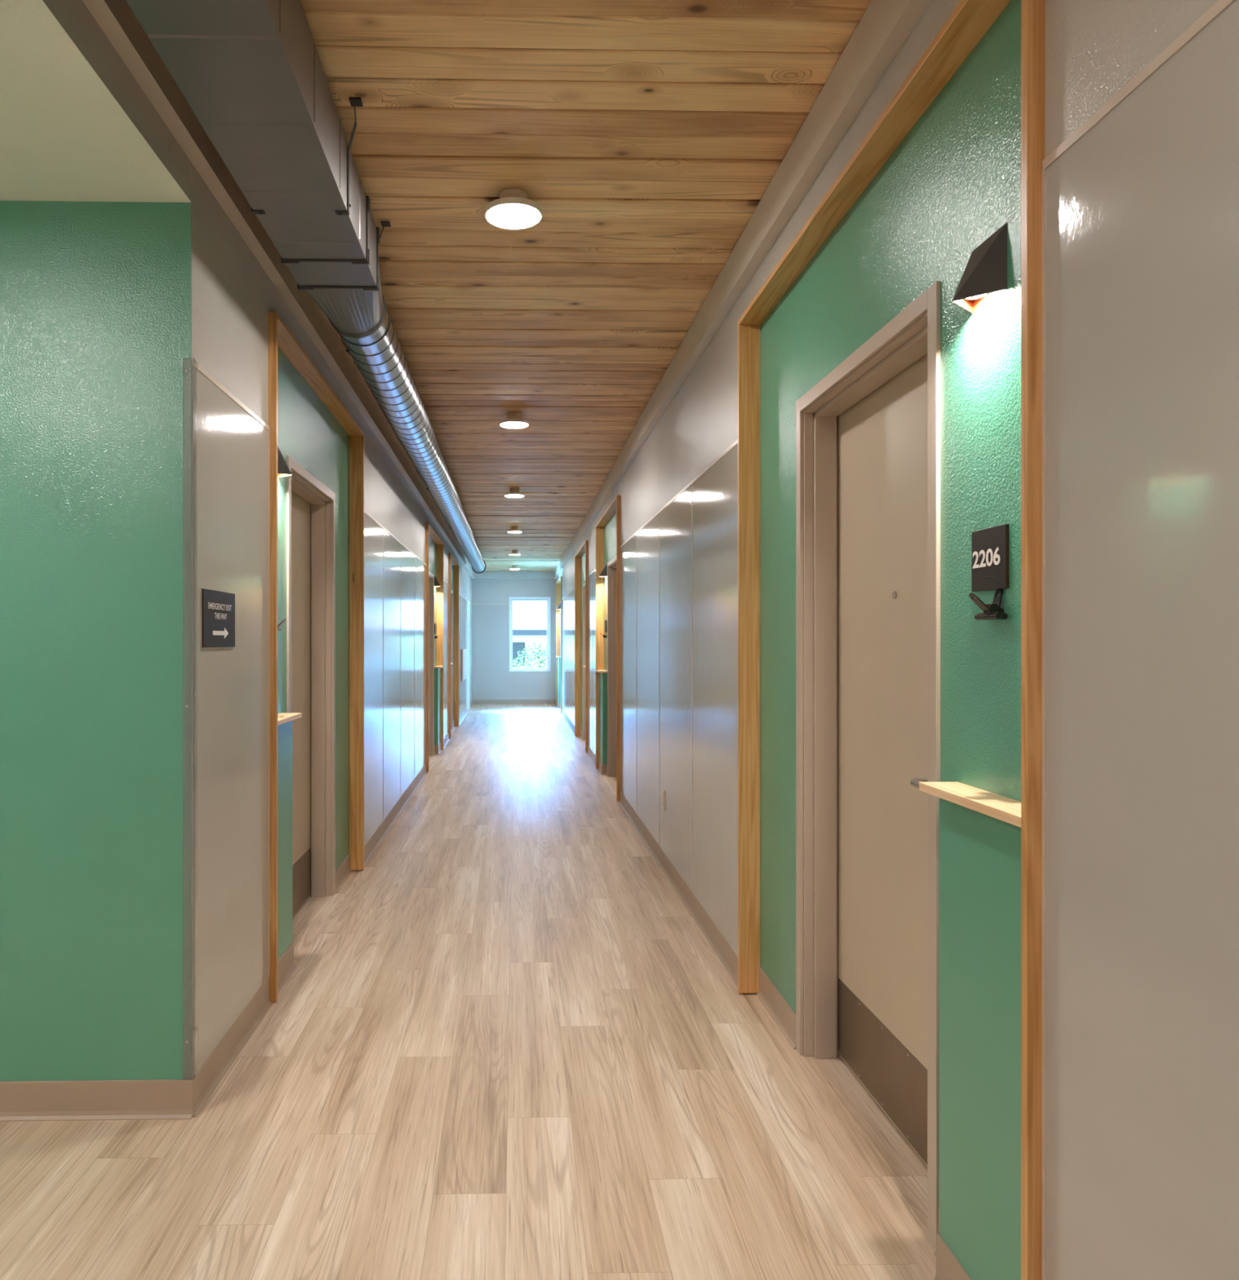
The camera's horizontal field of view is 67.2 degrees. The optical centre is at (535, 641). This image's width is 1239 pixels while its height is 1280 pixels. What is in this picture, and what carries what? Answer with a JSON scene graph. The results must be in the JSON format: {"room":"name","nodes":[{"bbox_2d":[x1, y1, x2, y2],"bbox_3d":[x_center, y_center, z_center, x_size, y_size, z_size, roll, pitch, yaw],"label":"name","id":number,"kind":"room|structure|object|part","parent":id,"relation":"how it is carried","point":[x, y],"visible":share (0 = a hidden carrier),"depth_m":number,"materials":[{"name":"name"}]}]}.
{"room":"apartment building corridor","nodes":[
{"label":"apartment building corridor","id":0,"kind":"room"},
{"bbox_2d":[0,0,191,202],"bbox_3d":[-2.314,-1.282,0.460,2.792,0.100,4.420,0,0,-1],"label":"ceiling","id":1,"kind":"structure","parent":0,"point":[64,135],"depth_m":2.23,"materials":[{"name":"white paint"}]},
{"bbox_2d":[0,200,191,1081],"bbox_3d":[-2.313,0.024,2.670,2.692,2.612,0.200,0,0,-1],"label":"wall","id":2,"kind":"structure","parent":0,"point":[95,297],"depth_m":2.59,"materials":[{"name":"green paint"}]},
{"bbox_2d":[0,1079,193,1121],"bbox_3d":[-2.307,1.278,2.562,2.698,0.104,0.016,0,0,-1],"label":"baseboard","id":3,"kind":"structure","parent":2,"relation":"attached to","point":[166,1099],"depth_m":2.59,"materials":[{"name":"beige rubber"}]},
{"bbox_2d":[42,0,472,1078],"bbox_3d":[-1.236,-0.098,7.865,0.326,2.855,23.780,0,0,-1],"label":"wall","id":4,"kind":"structure","parent":0,"point":[233,296],"depth_m":3.21,"materials":[{"name":"beige paint"}]},
{"bbox_2d":[182,358,197,1079],"bbox_3d":[-0.971,0.215,2.612,0.031,2.020,0.035,0,0,-1],"label":"guard","id":5,"kind":"object","parent":4,"relation":"attached to","point":[194,369],"visible":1,"depth_m":2.60,"materials":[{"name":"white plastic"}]},
{"bbox_2d":[200,587,235,648],"bbox_3d":[-0.961,-0.069,2.820,0.008,0.174,0.308,0,0,-1],"label":"exit sign","id":6,"kind":"object","parent":4,"relation":"attached to","point":[217,607],"visible":1,"depth_m":2.79,"materials":[{"name":"black plastic"}]},
{"bbox_3d":[-0.972,0.230,3.004,0.004,2.013,0.798,0,0,-1],"label":"wall panel","id":7,"kind":"part","parent":4,"relation":"part of","materials":[{"name":"grey"}]},
{"bbox_2d":[82,0,474,578],"bbox_3d":[-1.081,-1.419,7.868,0.096,0.150,23.779,0,0,-1],"label":"beam","id":8,"kind":"structure","parent":4,"relation":"attached to","point":[117,20],"depth_m":2.94,"materials":[{"name":"beige paint"}]},
{"bbox_2d":[277,617,286,631],"bbox_3d":[-1.008,-0.072,3.645,0.061,0.060,0.080,0,0,-1],"label":"clip","id":9,"kind":"object","parent":4,"relation":"attached to","point":[283,620],"visible":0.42,"depth_m":3.64,"materials":[{"name":"black metal"}]},
{"bbox_3d":[-0.995,-0.076,3.645,0.034,0.034,0.028,0,0,-1],"label":"clip handle","id":10,"kind":"part","parent":9,"relation":"part of","materials":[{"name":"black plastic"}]},
{"bbox_2d":[277,446,292,477],"bbox_3d":[-1.003,-0.727,3.690,0.073,0.126,0.134,0,0,-1],"label":"wall sconce","id":11,"kind":"object","parent":4,"relation":"attached to","point":[283,470],"visible":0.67,"depth_m":3.67,"materials":[{"name":"black metal"}]},
{"bbox_2d":[277,712,302,725],"bbox_3d":[-0.997,0.301,3.623,0.082,0.018,0.390,0,0,-1],"label":"wall shelf","id":12,"kind":"object","parent":4,"relation":"on","point":[283,717],"visible":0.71,"depth_m":3.64,"materials":[{"name":"brown wood"}]},
{"bbox_2d":[286,455,335,916],"bbox_3d":[-1.146,0.273,4.399,0.200,2.115,1.008,0,0,-1],"label":"door","id":13,"kind":"structure","parent":4,"relation":"in","point":[310,504],"depth_m":4.81,"materials":[{"name":"beige wood"}]},
{"bbox_3d":[-1.165,1.194,4.399,0.003,0.237,0.884,0,0,-1],"label":"kick plate","id":14,"kind":"part","parent":13,"relation":"part of","materials":[{"name":"brown metal"}]},
{"bbox_2d":[268,311,364,1001],"bbox_3d":[-1.014,0.054,4.401,0.082,2.539,1.984,0,0,-1],"label":"door surround","id":15,"kind":"object","parent":4,"relation":"attached to","point":[280,335],"visible":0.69,"depth_m":4.64,"materials":[{"name":"brown wood"}]},
{"bbox_2d":[191,699,472,1117],"bbox_3d":[-1.169,1.278,11.169,0.068,0.104,17.156,0,0,-1],"label":"baseboard","id":16,"kind":"structure","parent":4,"relation":"attached to","point":[214,1069],"depth_m":3.23,"materials":[{"name":"beige rubber"}]},
{"bbox_3d":[-1.034,0.230,5.882,0.004,2.013,0.947,0,0,-1],"label":"wall panel","id":17,"kind":"part","parent":4,"relation":"part of","materials":[{"name":"grey"}]},
{"bbox_3d":[-1.055,0.230,6.839,0.004,2.013,0.953,0,0,-1],"label":"wall panel","id":18,"kind":"part","parent":4,"relation":"part of","materials":[{"name":"grey"}]},
{"bbox_3d":[-1.077,0.230,7.828,0.004,2.013,1.013,0,0,-1],"label":"wall panel","id":19,"kind":"part","parent":4,"relation":"part of","materials":[{"name":"grey"}]},
{"bbox_3d":[-1.100,0.230,8.874,0.004,2.013,1.064,0,0,-1],"label":"wall panel","id":20,"kind":"part","parent":4,"relation":"part of","materials":[{"name":"grey"}]},
{"bbox_2d":[428,570,434,755],"bbox_3d":[-1.277,0.273,10.407,0.200,2.115,1.008,0,0,-1],"label":"door","id":21,"kind":"structure","parent":4,"relation":"in","point":[431,576],"depth_m":10.86,"materials":[{"name":"beige wood"}]},
{"bbox_2d":[426,522,443,772],"bbox_3d":[-1.145,0.054,10.399,0.082,2.539,1.975,0,0,-1],"label":"door surround","id":22,"kind":"object","parent":4,"relation":"attached to","point":[429,530],"visible":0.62,"depth_m":11.37,"materials":[{"name":"brown wood"}]},
{"bbox_2d":[434,575,440,586],"bbox_3d":[-1.165,-0.727,11.105,0.073,0.126,0.134,0,0,-1],"label":"wall sconce","id":23,"kind":"object","parent":4,"relation":"attached to","point":[437,584],"visible":1,"depth_m":11.06,"materials":[{"name":"black metal"}]},
{"bbox_3d":[-1.161,0.230,11.713,0.004,2.013,0.622,0,0,-1],"label":"wall panel","id":24,"kind":"part","parent":4,"relation":"part of","materials":[{"name":"grey"}]},
{"bbox_3d":[-1.175,0.230,12.346,0.004,2.013,0.631,0,0,-1],"label":"wall panel","id":25,"kind":"part","parent":4,"relation":"part of","materials":[{"name":"grey"}]},
{"bbox_2d":[450,589,453,728],"bbox_3d":[-1.348,0.273,13.658,0.200,2.115,1.008,0,0,-1],"label":"door","id":26,"kind":"structure","parent":4,"relation":"in","point":[451,590],"depth_m":14.11,"materials":[{"name":"beige metal"}]},
{"bbox_2d":[448,552,459,738],"bbox_3d":[-1.215,0.054,13.617,0.082,2.539,1.898,0,0,-1],"label":"door surround","id":27,"kind":"object","parent":4,"relation":"attached to","point":[456,566],"visible":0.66,"depth_m":14.55,"materials":[{"name":"brown wood"}]},
{"bbox_3d":[-1.242,0.230,15.388,0.004,2.013,0.541,0,0,-1],"label":"wall panel","id":28,"kind":"part","parent":4,"relation":"part of","materials":[{"name":"grey"}]},
{"bbox_3d":[-1.254,0.230,15.936,0.004,2.013,0.541,0,0,-1],"label":"wall panel","id":29,"kind":"part","parent":4,"relation":"part of","materials":[{"name":"grey"}]},
{"bbox_2d":[461,648,466,680],"bbox_3d":[-1.246,0.393,16.312,0.026,0.535,1.430,0,0,-1],"label":"board","id":30,"kind":"object","parent":4,"relation":"attached to","point":[464,651],"visible":1,"depth_m":15.94,"materials":[{"name":"white"}]},
{"bbox_3d":[-1.266,0.230,16.484,0.004,2.013,0.541,0,0,-1],"label":"wall panel","id":31,"kind":"part","parent":4,"relation":"part of","materials":[{"name":"grey"}]},
{"bbox_3d":[-1.278,0.230,17.031,0.004,2.013,0.538,0,0,-1],"label":"wall panel","id":32,"kind":"part","parent":4,"relation":"part of","materials":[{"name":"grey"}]},
{"bbox_2d":[466,600,470,712],"bbox_3d":[-1.384,0.273,17.829,0.204,2.115,1.010,0,0,-1],"label":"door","id":33,"kind":"structure","parent":4,"relation":"in","point":[468,602],"depth_m":18.29,"materials":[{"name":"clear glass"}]},
{"bbox_2d":[0,704,936,1279],"bbox_3d":[-1.338,1.330,7.884,5.104,0.001,26.406,0,0,-1],"label":"floor","id":34,"kind":"structure","parent":0,"point":[507,1046],"depth_m":2.59,"materials":[{"name":"brown wood"}]},
{"bbox_2d":[472,578,555,699],"bbox_3d":[-0.450,-0.107,19.852,2.380,2.875,0.166,0,0,-1],"label":"wall","id":35,"kind":"structure","parent":0,"point":[492,679],"depth_m":19.76,"materials":[{"name":"beige paint"}]},
{"bbox_3d":[-0.940,0.215,19.763,0.788,2.021,0.005,0,0,-1],"label":"wall panel","id":36,"kind":"part","parent":35,"relation":"part of","materials":[{"name":"grey"}]},
{"bbox_2d":[474,571,554,578],"bbox_3d":[-0.447,-1.422,19.752,1.690,0.144,0.045,0,0,-1],"label":"beam","id":37,"kind":"structure","parent":35,"relation":"attached to","point":[485,575],"depth_m":19.73,"materials":[{"name":"beige paint"}]},
{"bbox_2d":[472,699,555,704],"bbox_3d":[-0.448,1.278,19.767,1.772,0.104,0.016,0,0,-1],"label":"baseboard","id":38,"kind":"structure","parent":35,"relation":"attached to","point":[474,701],"depth_m":19.77,"materials":[{"name":"beige rubber"}]},
{"bbox_2d":[509,596,551,671],"bbox_3d":[-0.116,-0.164,19.823,0.884,1.592,0.118,0,0,-1],"label":"window","id":39,"kind":"structure","parent":35,"relation":"in","point":[548,599],"depth_m":19.77,"materials":[{"name":"white plastic"}]},
{"bbox_3d":[-0.115,0.582,19.806,0.794,0.013,0.072,0,0,-1],"label":"sill","id":40,"kind":"part","parent":39,"relation":"part of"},
{"bbox_3d":[-0.115,0.926,19.781,0.854,0.599,0.005,0,0,-1],"label":"wall panel","id":41,"kind":"part","parent":35,"relation":"part of","materials":[{"name":"grey paint"}]},
{"bbox_3d":[0.377,0.215,19.791,0.120,2.021,0.005,0,0,-1],"label":"wall panel","id":42,"kind":"part","parent":35,"relation":"part of","materials":[{"name":"grey paint"}]},
{"bbox_2d":[300,0,871,571],"bbox_3d":[-0.191,-1.510,7.988,2.020,0.030,24.180,0,0,-1],"label":"ceiling","id":43,"kind":"structure","parent":0,"point":[647,136],"depth_m":3.04,"materials":[{"name":"brown wood"}]},
{"bbox_2d":[125,0,486,573],"bbox_3d":[-0.733,-1.351,6.181,0.366,0.289,20.351,0,0,-1],"label":"air duct","id":44,"kind":"object","parent":43,"relation":"hanging from","point":[251,73],"visible":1,"depth_m":2.46,"materials":[{"name":"metal"}]},
{"bbox_2d":[484,188,542,229],"bbox_3d":[-0.073,-1.460,3.109,0.192,0.075,0.192,0,0,-1],"label":"ceiling light","id":45,"kind":"object","parent":43,"relation":"attached to","point":[513,210],"visible":1,"depth_m":3.07,"materials":[{"name":"beige plastic"}]},
{"bbox_2d":[486,204,540,229],"bbox_3d":[-0.073,-1.424,3.109,0.182,0.002,0.182,0,0,-1],"label":"diffuser","id":46,"kind":"object","parent":45,"relation":"attached to","point":[512,216],"depth_m":3.09,"materials":[{"name":"white plastic"}]},
{"bbox_2d":[499,412,528,428],"bbox_3d":[-0.138,-1.460,6.098,0.192,0.075,0.192,0,0,-1],"label":"ceiling light","id":47,"kind":"object","parent":43,"relation":"attached to","point":[514,420],"visible":1,"depth_m":6.06,"materials":[{"name":"beige plastic"}]},
{"bbox_2d":[500,422,528,428],"bbox_3d":[-0.138,-1.424,6.098,0.182,0.002,0.182,0,0,-1],"label":"diffuser","id":48,"kind":"object","parent":47,"relation":"attached to","point":[505,424],"depth_m":6.08,"materials":[{"name":"white plastic"}]},
{"bbox_2d":[504,488,524,497],"bbox_3d":[-0.203,-1.460,9.058,0.192,0.075,0.192,0,0,-1],"label":"ceiling light","id":49,"kind":"object","parent":43,"relation":"attached to","point":[514,492],"visible":1,"depth_m":9.02,"materials":[{"name":"beige plastic"}]},
{"bbox_2d":[505,494,524,497],"bbox_3d":[-0.203,-1.424,9.058,0.182,0.002,0.182,0,0,-1],"label":"diffuser","id":50,"kind":"object","parent":49,"relation":"attached to","point":[507,495],"depth_m":9.04,"materials":[{"name":"white plastic"}]},
{"bbox_2d":[506,526,522,533],"bbox_3d":[-0.268,-1.460,12.037,0.192,0.075,0.192,0,0,-1],"label":"ceiling light","id":51,"kind":"object","parent":43,"relation":"attached to","point":[513,529],"visible":1,"depth_m":11.99,"materials":[{"name":"beige plastic"}]},
{"bbox_2d":[507,531,521,533],"bbox_3d":[-0.268,-1.424,12.037,0.182,0.002,0.182,0,0,-1],"label":"diffuser","id":52,"kind":"object","parent":51,"relation":"attached to","point":[508,531],"depth_m":12.00,"materials":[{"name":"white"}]},
{"bbox_2d":[508,550,520,555],"bbox_3d":[-0.336,-1.460,15.146,0.192,0.075,0.192,0,0,-1],"label":"ceiling light","id":53,"kind":"object","parent":43,"relation":"attached to","point":[513,552],"visible":1,"depth_m":15.10,"materials":[{"name":"beige plastic"}]},
{"bbox_2d":[510,565,519,569],"bbox_3d":[-0.402,-1.460,18.196,0.192,0.075,0.192,0,0,-1],"label":"ceiling light","id":54,"kind":"object","parent":43,"relation":"attached to","point":[514,567],"visible":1,"depth_m":18.16,"materials":[{"name":"beige plastic"}]},
{"bbox_2d":[555,0,1238,1279],"bbox_3d":[0.858,-0.098,7.911,0.326,2.855,23.780,0,0,-1],"label":"wall","id":55,"kind":"structure","parent":0,"point":[1140,164],"depth_m":1.48,"materials":[{"name":"beige paint"}]},
{"bbox_2d":[555,576,562,713],"bbox_3d":[0.490,0.054,18.080,0.082,2.539,2.008,0,0,-1],"label":"door surround","id":56,"kind":"object","parent":55,"relation":"attached to","point":[559,581],"visible":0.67,"depth_m":19.06,"materials":[{"name":"brown wood"}]},
{"bbox_3d":[0.506,0.230,16.791,0.004,2.013,0.557,0,0,-1],"label":"wall panel","id":57,"kind":"part","parent":55,"relation":"part of","materials":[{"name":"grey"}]},
{"bbox_3d":[0.518,0.230,16.225,0.004,2.013,0.560,0,0,-1],"label":"wall panel","id":58,"kind":"part","parent":55,"relation":"part of","materials":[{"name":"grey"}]},
{"bbox_3d":[0.530,0.230,15.658,0.004,2.013,0.560,0,0,-1],"label":"wall panel","id":59,"kind":"part","parent":55,"relation":"part of","materials":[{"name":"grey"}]},
{"bbox_3d":[0.543,0.230,15.090,0.004,2.013,0.560,0,0,-1],"label":"wall panel","id":60,"kind":"part","parent":55,"relation":"part of","materials":[{"name":"grey"}]},
{"bbox_3d":[0.555,0.230,14.523,0.004,2.013,0.560,0,0,-1],"label":"wall panel","id":61,"kind":"part","parent":55,"relation":"part of","materials":[{"name":"grey"}]},
{"bbox_3d":[0.567,0.230,13.956,0.004,2.013,0.560,0,0,-1],"label":"wall panel","id":62,"kind":"part","parent":55,"relation":"part of","materials":[{"name":"grey"}]},
{"bbox_3d":[0.580,0.230,13.395,0.004,2.013,0.548,0,0,-1],"label":"wall panel","id":63,"kind":"part","parent":55,"relation":"part of","materials":[{"name":"grey"}]},
{"bbox_2d":[574,540,588,752],"bbox_3d":[0.620,0.054,12.091,0.082,2.539,2.028,0,0,-1],"label":"door surround","id":64,"kind":"object","parent":55,"relation":"attached to","point":[584,548],"visible":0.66,"depth_m":13.09,"materials":[{"name":"brown wood"}]},
{"bbox_2d":[582,582,585,740],"bbox_3d":[0.753,0.273,12.073,0.200,2.115,1.008,0,0,-1],"label":"door","id":65,"kind":"structure","parent":55,"relation":"in","point":[584,584],"depth_m":12.53,"materials":[{"name":"beige wood"}]},
{"bbox_3d":[0.638,0.230,10.730,0.004,2.013,0.681,0,0,-1],"label":"wall panel","id":66,"kind":"part","parent":55,"relation":"part of","materials":[{"name":"grey"}]},
{"bbox_3d":[0.653,0.230,10.047,0.004,2.013,0.672,0,0,-1],"label":"wall panel","id":67,"kind":"part","parent":55,"relation":"part of","materials":[{"name":"grey"}]},
{"bbox_2d":[595,670,607,672],"bbox_3d":[0.677,0.301,9.482,0.082,0.018,0.390,0,0,-1],"label":"wall shelf","id":68,"kind":"object","parent":55,"relation":"on","point":[597,671],"visible":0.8,"depth_m":9.29,"materials":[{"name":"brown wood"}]},
{"bbox_2d":[599,564,606,577],"bbox_3d":[0.683,-0.727,9.415,0.073,0.126,0.134,0,0,-1],"label":"wall sconce","id":69,"kind":"object","parent":55,"relation":"attached to","point":[603,574],"visible":1,"depth_m":9.38,"materials":[{"name":"black metal"}]},
{"bbox_2d":[595,495,620,801],"bbox_3d":[0.695,0.054,8.692,0.082,2.539,2.009,0,0,-1],"label":"door surround","id":70,"kind":"object","parent":55,"relation":"attached to","point":[615,506],"visible":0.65,"depth_m":9.68,"materials":[{"name":"brown wood"}]},
{"bbox_2d":[607,555,616,777],"bbox_3d":[0.827,0.273,8.688,0.200,2.115,1.008,0,0,-1],"label":"door","id":71,"kind":"structure","parent":55,"relation":"in","point":[611,565],"depth_m":9.14,"materials":[{"name":"beige wood"}]},
{"bbox_3d":[0.716,0.230,7.153,0.004,2.013,1.055,0,0,-1],"label":"wall panel","id":72,"kind":"part","parent":55,"relation":"part of","materials":[{"name":"grey"}]},
{"bbox_3d":[0.739,0.230,6.100,0.004,2.013,1.038,0,0,-1],"label":"wall panel","id":73,"kind":"part","parent":55,"relation":"part of","materials":[{"name":"grey"}]},
{"bbox_2d":[662,788,665,810],"bbox_3d":[0.747,0.919,5.408,0.010,0.115,0.070,0,0,-1],"label":"wall outlet","id":74,"kind":"object","parent":55,"relation":"attached to","point":[663,790],"visible":1,"depth_m":5.39,"materials":[{"name":"beige plastic"}]},
{"bbox_3d":[0.761,0.230,5.063,0.004,2.013,1.023,0,0,-1],"label":"wall panel","id":75,"kind":"part","parent":55,"relation":"part of","materials":[{"name":"grey"}]},
{"bbox_3d":[0.784,0.230,4.037,0.004,2.013,1.016,0,0,-1],"label":"wall panel","id":76,"kind":"part","parent":55,"relation":"part of","materials":[{"name":"grey"}]},
{"bbox_2d":[554,0,931,578],"bbox_3d":[0.703,-1.419,7.907,0.094,0.150,23.779,0,0,-1],"label":"beam","id":77,"kind":"structure","parent":55,"relation":"attached to","point":[883,28],"depth_m":2.83,"materials":[{"name":"beige paint"}]},
{"bbox_2d":[555,702,972,1279],"bbox_3d":[0.719,1.278,7.907,0.068,0.104,23.779,0,0,-1],"label":"baseboard","id":78,"kind":"structure","parent":55,"relation":"attached to","point":[948,1266],"depth_m":3.83,"materials":[{"name":"beige rubber"}]},
{"bbox_2d":[795,281,940,1251],"bbox_3d":[0.961,0.273,2.524,0.200,2.115,1.008,0,0,-1],"label":"door","id":79,"kind":"structure","parent":55,"relation":"in","point":[868,433],"depth_m":2.66,"materials":[{"name":"beige wood"}]},
{"bbox_3d":[0.980,1.194,2.524,0.003,0.237,0.884,0,0,-1],"label":"kick plate","id":80,"kind":"part","parent":79,"relation":"part of","materials":[{"name":"brown metal"}]},
{"bbox_3d":[0.954,0.345,2.203,0.068,0.053,0.188,0,0,-1],"label":"lever handle","id":81,"kind":"part","parent":79,"relation":"part of","materials":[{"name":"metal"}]},
{"bbox_2d":[737,0,1044,1279],"bbox_3d":[0.829,0.054,2.521,0.082,2.539,1.986,0,0,-1],"label":"door surround","id":82,"kind":"object","parent":55,"relation":"attached to","point":[968,23],"visible":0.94,"depth_m":1.77,"materials":[{"name":"brown wood"}]},
{"bbox_2d":[919,782,1021,827],"bbox_3d":[0.846,0.301,1.742,0.082,0.018,0.390,0,0,-1],"label":"wall shelf","id":83,"kind":"object","parent":55,"relation":"attached to","point":[1007,810],"visible":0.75,"depth_m":1.74,"materials":[{"name":"brown wood"}]},
{"bbox_2d":[952,222,1007,313],"bbox_3d":[0.849,-0.727,1.809,0.073,0.126,0.134,0,0,-1],"label":"wall sconce","id":84,"kind":"object","parent":55,"relation":"attached to","point":[984,277],"visible":1,"depth_m":1.77,"materials":[{"name":"black metal"}]},
{"bbox_2d":[968,588,1008,620],"bbox_3d":[0.856,-0.072,1.764,0.061,0.060,0.080,0,0,-1],"label":"clip","id":85,"kind":"object","parent":55,"relation":"attached to","point":[991,611],"visible":1,"depth_m":1.75,"materials":[{"name":"black metal"}]},
{"bbox_3d":[0.843,-0.076,1.764,0.034,0.034,0.028,0,0,-1],"label":"clip handle","id":86,"kind":"part","parent":85,"relation":"part of","materials":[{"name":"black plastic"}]},
{"bbox_3d":[0.879,-0.081,1.765,0.012,0.042,0.028,0,0,-1],"label":"clip handle","id":87,"kind":"part","parent":85,"relation":"part of","materials":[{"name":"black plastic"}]},
{"bbox_2d":[971,524,1008,591],"bbox_3d":[0.882,-0.161,1.801,0.008,0.120,0.130,0,0,-1],"label":"room sign","id":88,"kind":"object","parent":55,"relation":"attached to","point":[989,546],"visible":1,"depth_m":1.79,"materials":[{"name":"black plastic"}]},
{"bbox_3d":[0.852,0.230,0.922,0.004,2.013,1.199,0,0,-1],"label":"wall panel","id":89,"kind":"part","parent":55,"relation":"part of","materials":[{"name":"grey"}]},
{"label":"outside","id":90,"kind":"structure","parent":0,"visible":0},
{"bbox_3d":[-1.749,4.730,80.171,120.000,0.200,119.620,0,0,-1],"label":"ground","id":91,"kind":"structure","parent":90,"visible":0},
{"bbox_2d":[512,600,546,667],"bbox_3d":[0.029,-0.120,44.486,21.200,9.500,13.050,0,0,-1],"label":"house","id":92,"kind":"structure","parent":91,"relation":"on","point":[529,617],"depth_m":38.61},
{"bbox_2d":[512,641,546,667],"bbox_3d":[0.216,2.310,29.025,2.654,4.639,2.686,0,0,-1],"label":"tree","id":93,"kind":"object","parent":91,"relation":"on","point":[536,657],"visible":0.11,"depth_m":28.77,"materials":[{"name":"green plant"}]}
]}

